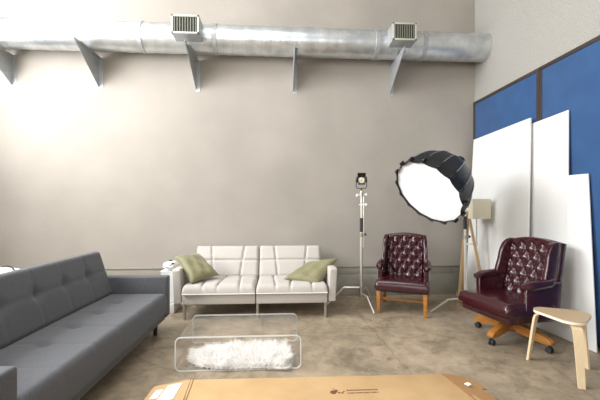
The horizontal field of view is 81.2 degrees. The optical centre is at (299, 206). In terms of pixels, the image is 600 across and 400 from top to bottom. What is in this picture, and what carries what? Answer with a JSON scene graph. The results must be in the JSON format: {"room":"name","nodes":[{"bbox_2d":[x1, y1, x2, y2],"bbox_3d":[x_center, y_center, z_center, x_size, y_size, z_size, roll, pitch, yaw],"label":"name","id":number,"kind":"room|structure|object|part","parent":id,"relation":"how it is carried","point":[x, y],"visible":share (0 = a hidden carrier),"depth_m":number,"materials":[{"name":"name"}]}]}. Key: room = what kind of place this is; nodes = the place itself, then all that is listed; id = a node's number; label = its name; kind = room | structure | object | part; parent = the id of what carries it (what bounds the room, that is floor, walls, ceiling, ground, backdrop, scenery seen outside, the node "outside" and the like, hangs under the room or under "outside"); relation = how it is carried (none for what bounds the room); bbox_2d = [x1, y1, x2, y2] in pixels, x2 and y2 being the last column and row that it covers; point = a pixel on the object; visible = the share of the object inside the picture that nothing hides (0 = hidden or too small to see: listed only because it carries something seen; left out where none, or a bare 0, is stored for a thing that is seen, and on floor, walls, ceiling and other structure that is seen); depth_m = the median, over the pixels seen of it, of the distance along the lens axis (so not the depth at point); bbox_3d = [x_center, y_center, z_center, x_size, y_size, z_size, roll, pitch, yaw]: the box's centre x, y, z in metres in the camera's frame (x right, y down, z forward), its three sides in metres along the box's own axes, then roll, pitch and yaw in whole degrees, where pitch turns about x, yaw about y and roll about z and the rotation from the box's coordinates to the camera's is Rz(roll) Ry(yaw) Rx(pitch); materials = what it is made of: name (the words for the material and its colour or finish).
{"room":"studio","nodes":[
{"label":"studio","id":0,"kind":"room"},
{"bbox_2d":[0,0,474,268],"bbox_3d":[-1.016,-1.382,5.046,7.600,5.300,0.200,0,0,-4],"label":"wall","id":1,"kind":"structure","parent":0,"point":[146,169],"depth_m":4.94,"materials":[{"name":"paint"}]},
{"bbox_2d":[0,48,16,87],"bbox_3d":[-3.868,-1.846,4.463,0.060,0.455,0.605,0,0,-4],"label":"wall bracket","id":2,"kind":"object","parent":1,"relation":"attached to","point":[8,61],"visible":1,"depth_m":4.71,"materials":[{"name":"metal"}]},
{"bbox_3d":[-3.895,-1.861,4.462,0.006,0.425,0.605,0,0,-4],"label":"gusset plate","id":3,"kind":"part","parent":2,"relation":"part of","materials":[{"name":"metal"}]},
{"bbox_2d":[73,36,102,89],"bbox_3d":[-2.730,-1.844,4.535,0.060,0.455,0.605,0,0,-4],"label":"wall bracket","id":4,"kind":"object","parent":1,"relation":"attached to","point":[94,62],"visible":1,"depth_m":4.68,"materials":[{"name":"metal"}]},
{"bbox_2d":[185,40,199,91],"bbox_3d":[-1.413,-1.842,4.618,0.060,0.455,0.605,0,0,-4],"label":"wall bracket","id":5,"kind":"object","parent":1,"relation":"attached to","point":[194,62],"visible":1,"depth_m":4.80,"materials":[{"name":"metal"}]},
{"bbox_3d":[-1.439,-1.857,4.616,0.006,0.425,0.605,0,0,-4],"label":"gusset plate","id":6,"kind":"part","parent":5,"relation":"part of","materials":[{"name":"metal"}]},
{"bbox_2d":[105,266,459,274],"bbox_3d":[-1.014,0.913,4.935,7.200,0.110,0.022,0,0,-4],"label":"trim","id":7,"kind":"structure","parent":1,"relation":"attached to","point":[434,269],"depth_m":5.03,"materials":[{"name":"grey paint"}]},
{"bbox_2d":[293,45,297,93],"bbox_3d":[-0.055,-1.840,4.703,0.060,0.455,0.605,0,0,-4],"label":"wall bracket","id":8,"kind":"object","parent":1,"relation":"attached to","point":[295,48],"visible":1,"depth_m":5.00,"materials":[{"name":"metal"}]},
{"bbox_3d":[-0.082,-1.855,4.701,0.006,0.425,0.605,0,0,-4],"label":"gusset plate","id":9,"kind":"part","parent":8,"relation":"part of","materials":[{"name":"metal"}]},
{"bbox_2d":[336,273,458,295],"bbox_3d":[-1.013,1.118,4.926,7.200,0.300,0.040,0,0,-4],"label":"baseboard","id":10,"kind":"structure","parent":1,"relation":"attached to","point":[444,283],"depth_m":5.04,"materials":[{"name":"grey paint"}]},
{"bbox_2d":[390,46,404,95],"bbox_3d":[1.352,-1.837,4.792,0.060,0.455,0.605,0,0,-4],"label":"wall bracket","id":11,"kind":"object","parent":1,"relation":"attached to","point":[394,66],"visible":1,"depth_m":4.88,"materials":[{"name":"metal"}]},
{"bbox_2d":[79,294,599,399],"bbox_3d":[-0.748,1.319,0.705,7.600,0.100,8.900,0,0,-4],"label":"floor","id":12,"kind":"structure","parent":0,"point":[352,340],"depth_m":3.14,"materials":[{"name":"concrete"}]},
{"bbox_2d":[0,251,169,399],"bbox_3d":[-1.693,0.853,2.518,0.801,0.828,2.180,0,0,-3],"label":"futon sofa","id":13,"kind":"object","parent":12,"relation":"on","point":[65,323],"visible":1,"depth_m":2.45,"materials":[{"name":"grey fabric"}]},
{"bbox_3d":[-1.601,0.907,1.486,0.710,0.415,0.110,0,0,-3],"label":"armrest","id":14,"kind":"part","parent":13,"relation":"part of","materials":[{"name":"grey fabric"}]},
{"bbox_3d":[-1.956,0.675,2.506,0.275,0.473,1.980,0,0,-3],"label":"backrest","id":15,"kind":"part","parent":13,"relation":"part of","materials":[{"name":"grey fabric"}]},
{"bbox_2d":[0,294,166,399],"bbox_3d":[-1.603,0.958,2.522,0.620,0.208,1.960,0,0,-3],"label":"seat cushion","id":16,"kind":"object","parent":13,"relation":"on","point":[58,358],"depth_m":2.27,"materials":[{"name":"grey fabric"}]},
{"bbox_3d":[-1.648,1.082,2.520,0.680,0.090,1.960,0,0,-3],"label":"seat frame","id":17,"kind":"part","parent":13,"relation":"part of","materials":[{"name":"grey fabric"}]},
{"bbox_3d":[-1.695,0.907,3.554,0.710,0.415,0.110,0,0,-3],"label":"armrest","id":18,"kind":"part","parent":13,"relation":"part of","materials":[{"name":"grey fabric"}]},
{"bbox_3d":[-1.431,1.192,3.461,0.050,0.150,0.050,0,0,-3],"label":"leg","id":19,"kind":"part","parent":13,"relation":"part of","materials":[{"name":"black plastic"}]},
{"bbox_2d":[160,267,180,313],"bbox_3d":[-1.585,1.014,4.309,0.170,0.506,0.310,0,0,-4],"label":"side table","id":20,"kind":"object","parent":12,"relation":"on","point":[174,307],"visible":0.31,"depth_m":4.16,"materials":[{"name":"plastic"}]},
{"bbox_2d":[163,260,178,269],"bbox_3d":[-1.576,0.699,4.272,0.174,0.123,0.267,0,0,-4],"label":"crumpled cloth","id":21,"kind":"object","parent":20,"relation":"on","point":[169,265],"visible":0.97,"depth_m":4.19,"materials":[{"name":"white fabric"}]},
{"bbox_2d":[175,313,300,371],"bbox_3d":[-0.493,1.135,2.995,0.975,0.268,0.560,0,0,-4],"label":"coffee table","id":22,"kind":"object","parent":12,"relation":"on","point":[296,335],"visible":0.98,"depth_m":2.73,"materials":[{"name":"clear glass"}]},
{"bbox_2d":[187,338,294,369],"bbox_3d":[-0.496,1.207,2.908,0.931,0.102,0.551,0,0,-4],"label":"sheepskin rug","id":23,"kind":"object","parent":22,"relation":"on","point":[235,355],"visible":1,"depth_m":2.85,"materials":[{"name":"white fur"}]},
{"bbox_2d":[172,245,336,319],"bbox_3d":[-0.529,0.898,4.395,1.870,0.743,0.924,0,0,-4],"label":"futon sofa","id":24,"kind":"object","parent":12,"relation":"on","point":[244,277],"visible":0.79,"depth_m":4.06,"materials":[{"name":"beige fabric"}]},
{"bbox_3d":[-1.405,0.890,4.270,0.104,0.385,0.720,0,0,-4],"label":"armrest","id":25,"kind":"part","parent":24,"relation":"part of","materials":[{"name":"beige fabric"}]},
{"bbox_3d":[-1.302,1.180,3.946,0.033,0.175,0.033,0,0,-4],"label":"leg","id":26,"kind":"part","parent":24,"relation":"part of","materials":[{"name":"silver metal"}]},
{"bbox_2d":[175,253,218,283],"bbox_3d":[-1.228,0.718,4.171,0.356,0.301,0.388,0,0,40],"label":"throw pillow","id":27,"kind":"object","parent":24,"relation":"on","point":[196,268],"visible":0.98,"depth_m":4.09,"materials":[{"name":"fabric"}]},
{"bbox_3d":[-0.932,1.038,4.240,0.815,0.120,0.600,0,0,-4],"label":"seat frame","id":28,"kind":"part","parent":24,"relation":"part of","materials":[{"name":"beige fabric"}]},
{"bbox_2d":[181,276,257,294],"bbox_3d":[-0.929,0.922,4.205,0.815,0.117,0.580,0,0,-4],"label":"seat cushion","id":29,"kind":"object","parent":24,"relation":"on","point":[216,285],"depth_m":3.95,"materials":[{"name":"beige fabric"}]},
{"bbox_3d":[-0.965,0.747,4.678,0.830,0.443,0.305,0,0,-4],"label":"backrest","id":30,"kind":"part","parent":24,"relation":"part of","materials":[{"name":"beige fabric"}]},
{"bbox_3d":[-0.484,1.182,3.998,0.033,0.175,0.033,0,0,-4],"label":"leg","id":31,"kind":"part","parent":24,"relation":"part of","materials":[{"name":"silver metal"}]},
{"bbox_3d":[-0.131,0.748,4.730,0.830,0.443,0.305,0,0,-4],"label":"backrest","id":32,"kind":"part","parent":24,"relation":"part of","materials":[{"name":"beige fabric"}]},
{"bbox_3d":[-0.110,1.040,4.292,0.815,0.120,0.600,0,0,-4],"label":"seat frame","id":33,"kind":"part","parent":24,"relation":"part of","materials":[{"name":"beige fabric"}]},
{"bbox_2d":[256,275,327,292],"bbox_3d":[-0.107,0.923,4.257,0.815,0.117,0.580,0,0,-4],"label":"seat cushion","id":34,"kind":"object","parent":24,"relation":"on","point":[266,283],"depth_m":3.99,"materials":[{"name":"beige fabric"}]},
{"bbox_2d":[284,259,336,283],"bbox_3d":[0.137,0.775,4.247,0.379,0.280,0.594,0,0,42],"label":"throw pillow","id":35,"kind":"object","parent":24,"relation":"on","point":[312,271],"visible":0.87,"depth_m":4.17,"materials":[{"name":"fabric"}]},
{"bbox_3d":[0.294,1.183,4.047,0.033,0.175,0.033,0,0,-4],"label":"leg","id":36,"kind":"part","parent":24,"relation":"part of","materials":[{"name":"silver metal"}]},
{"bbox_3d":[0.357,0.893,4.381,0.104,0.385,0.720,0,0,-4],"label":"armrest","id":37,"kind":"part","parent":24,"relation":"part of","materials":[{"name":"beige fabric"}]},
{"bbox_2d":[144,373,496,399],"bbox_3d":[0.219,1.203,2.056,2.340,0.135,0.676,0,0,-4],"label":"cardboard box","id":38,"kind":"object","parent":12,"relation":"on","point":[444,386],"visible":1,"depth_m":2.21,"materials":[{"name":"brown cardboard"}]},
{"bbox_2d":[327,191,374,313],"bbox_3d":[0.643,0.530,4.519,0.599,1.478,0.702,0,0,8],"label":"stand","id":39,"kind":"object","parent":12,"relation":"on","point":[361,235],"visible":0.97,"depth_m":4.50,"materials":[{"name":"silver metal"}]},
{"bbox_3d":[0.554,1.146,4.514,0.429,0.244,0.025,0,0,1],"label":"leg","id":40,"kind":"part","parent":39,"relation":"part of","materials":[{"name":"silver metal"}]},
{"bbox_2d":[355,173,366,190],"bbox_3d":[0.788,-0.318,4.489,0.151,0.219,0.212,0,0,8],"label":"lamp","id":41,"kind":"object","parent":39,"relation":"on","point":[361,179],"visible":1,"depth_m":4.44,"materials":[{"name":"black metal"}]},
{"bbox_3d":[0.778,-0.402,4.419,0.103,0.051,0.072,0,0,8],"label":"barn door","id":42,"kind":"part","parent":41,"relation":"part of","materials":[{"name":"black plastic"}]},
{"bbox_3d":[0.819,0.181,4.510,0.018,0.680,0.016,0,0,-4],"label":"rod","id":43,"kind":"part","parent":39,"relation":"part of","materials":[{"name":"silver metal"}]},
{"bbox_3d":[0.836,1.184,4.311,0.025,0.170,0.367,0,0,-14],"label":"leg","id":44,"kind":"part","parent":39,"relation":"part of","materials":[{"name":"silver metal"}]},
{"bbox_2d":[374,232,430,317],"bbox_3d":[1.294,0.803,4.370,0.653,0.938,0.678,0,0,21],"label":"chair","id":45,"kind":"object","parent":12,"relation":"on","point":[404,266],"visible":1,"depth_m":4.43,"materials":[{"name":"leather"}]},
{"bbox_3d":[0.946,1.137,4.209,0.050,0.270,0.050,0,0,21],"label":"leg","id":46,"kind":"part","parent":45,"relation":"part of","materials":[{"name":"orange wood"}]},
{"bbox_3d":[1.064,0.843,4.522,0.056,0.298,0.380,0,0,21],"label":"armrest","id":47,"kind":"part","parent":45,"relation":"part of","materials":[{"name":"leather"}]},
{"bbox_3d":[1.286,0.972,4.349,0.590,0.080,0.560,0,0,21],"label":"seat rail","id":48,"kind":"part","parent":45,"relation":"part of","materials":[{"name":"leather"}]},
{"bbox_2d":[374,274,429,292],"bbox_3d":[1.262,0.912,4.289,0.615,0.120,0.500,0,0,21],"label":"seat cushion","id":49,"kind":"object","parent":45,"relation":"on","point":[401,283],"depth_m":4.11,"materials":[{"name":"leather"}]},
{"bbox_3d":[1.363,0.633,4.546,0.440,0.598,0.188,0,0,21],"label":"backrest","id":50,"kind":"part","parent":45,"relation":"part of","materials":[{"name":"leather"}]},
{"bbox_3d":[1.439,1.137,4.015,0.050,0.270,0.050,0,0,21],"label":"leg","id":51,"kind":"part","parent":45,"relation":"part of","materials":[{"name":"orange wood"}]},
{"bbox_3d":[1.567,0.844,4.325,0.056,0.298,0.380,0,0,21],"label":"armrest","id":52,"kind":"part","parent":45,"relation":"part of","materials":[{"name":"leather"}]},
{"bbox_2d":[430,210,470,311],"bbox_3d":[1.906,0.543,4.290,0.673,1.459,0.780,0,0,-19],"label":"stand","id":53,"kind":"object","parent":12,"relation":"on","point":[465,236],"visible":0.56,"depth_m":4.32,"materials":[{"name":"silver metal"}]},
{"bbox_2d":[395,150,473,224],"bbox_3d":[1.639,-0.207,3.782,1.134,0.796,0.847,0,0,-17],"label":"softbox","id":54,"kind":"object","parent":53,"relation":"attached to","point":[437,185],"visible":1,"depth_m":3.57,"materials":[{"name":"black fabric"}]},
{"bbox_2d":[398,162,462,220],"bbox_3d":[1.354,-0.158,3.693,0.010,0.780,0.780,-40,16,-21],"label":"diffuser","id":55,"kind":"object","parent":54,"relation":"attached to","point":[430,190],"depth_m":3.65,"materials":[{"name":"white fabric"}]},
{"bbox_3d":[1.799,1.196,4.278,0.466,0.151,0.024,0,0,-14],"label":"leg","id":56,"kind":"part","parent":53,"relation":"part of","materials":[{"name":"silver metal"}]},
{"bbox_2d":[456,199,490,306],"bbox_3d":[2.240,0.588,4.511,0.385,1.378,0.335,0,0,29],"label":"floor lamp","id":57,"kind":"object","parent":12,"relation":"on","point":[478,208],"visible":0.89,"depth_m":4.43,"materials":[{"name":"brown wood"}]},
{"bbox_3d":[2.079,0.673,4.484,0.158,1.203,0.054,0,0,-4],"label":"leg","id":58,"kind":"part","parent":57,"relation":"part of","materials":[{"name":"brown wood"}]},
{"bbox_3d":[2.158,0.674,4.620,0.030,1.205,0.239,0,0,4],"label":"leg","id":59,"kind":"part","parent":57,"relation":"part of","materials":[{"name":"brown wood"}]},
{"bbox_3d":[2.254,0.674,4.438,0.259,1.206,0.037,0,0,32],"label":"leg","id":60,"kind":"part","parent":57,"relation":"part of","materials":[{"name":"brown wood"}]},
{"bbox_3d":[2.272,0.024,4.502,0.235,0.250,0.235,0,0,-4],"label":"lamp shade","id":61,"kind":"part","parent":57,"relation":"part of","materials":[{"name":"fabric"}]},
{"bbox_2d":[467,118,531,289],"bbox_3d":[2.464,0.141,4.383,0.150,2.264,1.240,0,0,-4],"label":"board","id":62,"kind":"object","parent":12,"relation":"on","point":[501,163],"visible":0.52,"depth_m":4.34,"materials":[{"name":"white"}]},
{"bbox_2d":[458,237,566,353],"bbox_3d":[2.050,0.784,3.382,0.721,0.978,0.775,0,0,-15],"label":"swivel armchair","id":63,"kind":"object","parent":12,"relation":"on","point":[527,274],"visible":1,"depth_m":3.28,"materials":[{"name":"leather"}]},
{"bbox_3d":[1.940,1.150,3.576,0.060,0.107,0.340,0,0,-24],"label":"leg","id":64,"kind":"part","parent":63,"relation":"part of","materials":[{"name":"orange wood"}]},
{"bbox_3d":[2.034,0.837,3.665,0.420,0.333,0.056,0,0,-15],"label":"armrest","id":65,"kind":"part","parent":63,"relation":"part of","materials":[{"name":"leather"}]},
{"bbox_3d":[1.865,1.150,3.287,0.293,0.107,0.060,0,0,-31],"label":"leg","id":66,"kind":"part","parent":63,"relation":"part of","materials":[{"name":"orange wood"}]},
{"bbox_2d":[458,288,554,317],"bbox_3d":[1.962,0.888,3.368,0.540,0.120,0.615,0,0,-15],"label":"seat cushion","id":67,"kind":"object","parent":63,"relation":"on","point":[503,302],"depth_m":3.17,"materials":[{"name":"leather"}]},
{"bbox_3d":[2.025,0.984,3.384,0.600,0.100,0.590,0,0,-15],"label":"seat rail","id":68,"kind":"part","parent":63,"relation":"part of","materials":[{"name":"leather"}]},
{"bbox_3d":[2.251,0.602,3.443,0.192,0.613,0.460,0,0,-15],"label":"backrest","id":69,"kind":"part","parent":63,"relation":"part of","materials":[{"name":"leather"}]},
{"bbox_3d":[2.115,1.150,3.185,0.119,0.107,0.361,0,0,-15],"label":"leg","id":70,"kind":"part","parent":63,"relation":"part of","materials":[{"name":"orange wood"}]},
{"bbox_3d":[2.171,0.837,3.143,0.420,0.333,0.056,0,0,-15],"label":"armrest","id":71,"kind":"part","parent":63,"relation":"part of","materials":[{"name":"leather"}]},
{"bbox_2d":[529,110,568,248],"bbox_3d":[2.567,0.161,3.859,0.079,2.223,1.020,0,0,-4],"label":"board","id":72,"kind":"object","parent":12,"relation":"on","point":[550,135],"visible":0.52,"depth_m":3.61,"materials":[{"name":"white"}]},
{"bbox_2d":[526,307,590,389],"bbox_3d":[2.089,1.051,2.701,0.379,0.445,0.506,0,0,-4],"label":"stool","id":73,"kind":"object","parent":12,"relation":"on","point":[577,320],"visible":1,"depth_m":2.65,"materials":[{"name":"beige wood"}]},
{"bbox_3d":[1.970,1.062,2.832,0.060,0.423,0.241,0,0,-33],"label":"leg","id":74,"kind":"part","parent":73,"relation":"part of","materials":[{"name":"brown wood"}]},
{"bbox_3d":[2.076,0.842,2.712,0.354,0.018,0.393,0,0,-4],"label":"seat","id":75,"kind":"part","parent":73,"relation":"part of","materials":[{"name":"beige wood"}]},
{"bbox_3d":[2.008,1.062,2.571,0.060,0.423,0.257,0,0,15],"label":"leg","id":76,"kind":"part","parent":73,"relation":"part of","materials":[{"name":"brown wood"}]},
{"bbox_3d":[2.169,1.062,2.740,0.210,0.423,0.060,0,0,-12],"label":"leg","id":77,"kind":"part","parent":73,"relation":"part of","materials":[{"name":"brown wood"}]},
{"bbox_2d":[534,174,596,352],"bbox_3d":[2.579,0.479,3.439,0.080,1.588,0.768,0,0,-6],"label":"board","id":78,"kind":"object","parent":12,"relation":"on","point":[578,292],"visible":0.72,"depth_m":3.32,"materials":[{"name":"white"}]},
{"bbox_3d":[-2.665,1.015,3.159,0.360,0.500,0.360,0,0,-4],"label":"crate","id":79,"kind":"object","parent":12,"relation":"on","visible":0},
{"bbox_2d":[0,265,18,273],"bbox_3d":[-2.667,0.643,3.159,0.312,0.240,0.260,0,0,-4],"label":"cloth bag","id":80,"kind":"object","parent":79,"relation":"on","point":[3,269],"visible":0.3,"depth_m":3.13,"materials":[{"name":"white fabric"}]},
{"bbox_2d":[475,0,599,347],"bbox_3d":[2.949,-1.375,0.937,0.200,5.300,8.500,0,0,-4],"label":"wall","id":81,"kind":"structure","parent":0,"point":[527,35],"depth_m":4.11,"materials":[{"name":"paint"}]},
{"bbox_2d":[0,14,492,62],"bbox_3d":[-0.943,-2.239,4.611,7.230,0.392,0.570,0,0,-4],"label":"air duct","id":82,"kind":"object","parent":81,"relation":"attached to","point":[24,33],"visible":1,"depth_m":4.55,"materials":[{"name":"metal"}]},
{"bbox_2d":[171,14,202,41],"bbox_3d":[-1.420,-2.248,4.432,0.335,0.230,0.274,0,0,-4],"label":"register","id":83,"kind":"object","parent":82,"relation":"attached to","point":[189,28],"depth_m":4.32,"materials":[{"name":"grey metal"}]},
{"bbox_2d":[388,22,416,47],"bbox_3d":[1.332,-2.245,4.606,0.310,0.225,0.274,0,0,-4],"label":"register","id":84,"kind":"object","parent":82,"relation":"attached to","point":[400,34],"depth_m":4.49,"materials":[{"name":"grey metal"}]},
{"bbox_2d":[473,68,538,141],"bbox_3d":[2.598,-0.141,4.482,0.048,2.780,1.290,0,0,-4],"label":"acoustic panel","id":85,"kind":"object","parent":81,"relation":"attached to","point":[517,101],"visible":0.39,"depth_m":4.35,"materials":[{"name":"blue fabric"}]},
{"bbox_2d":[539,35,599,347],"bbox_3d":[2.682,-0.140,3.155,0.048,2.780,1.360,0,0,-4],"label":"acoustic panel","id":86,"kind":"object","parent":81,"relation":"attached to","point":[570,81],"visible":0.48,"depth_m":3.28,"materials":[{"name":"blue fabric"}]}
]}

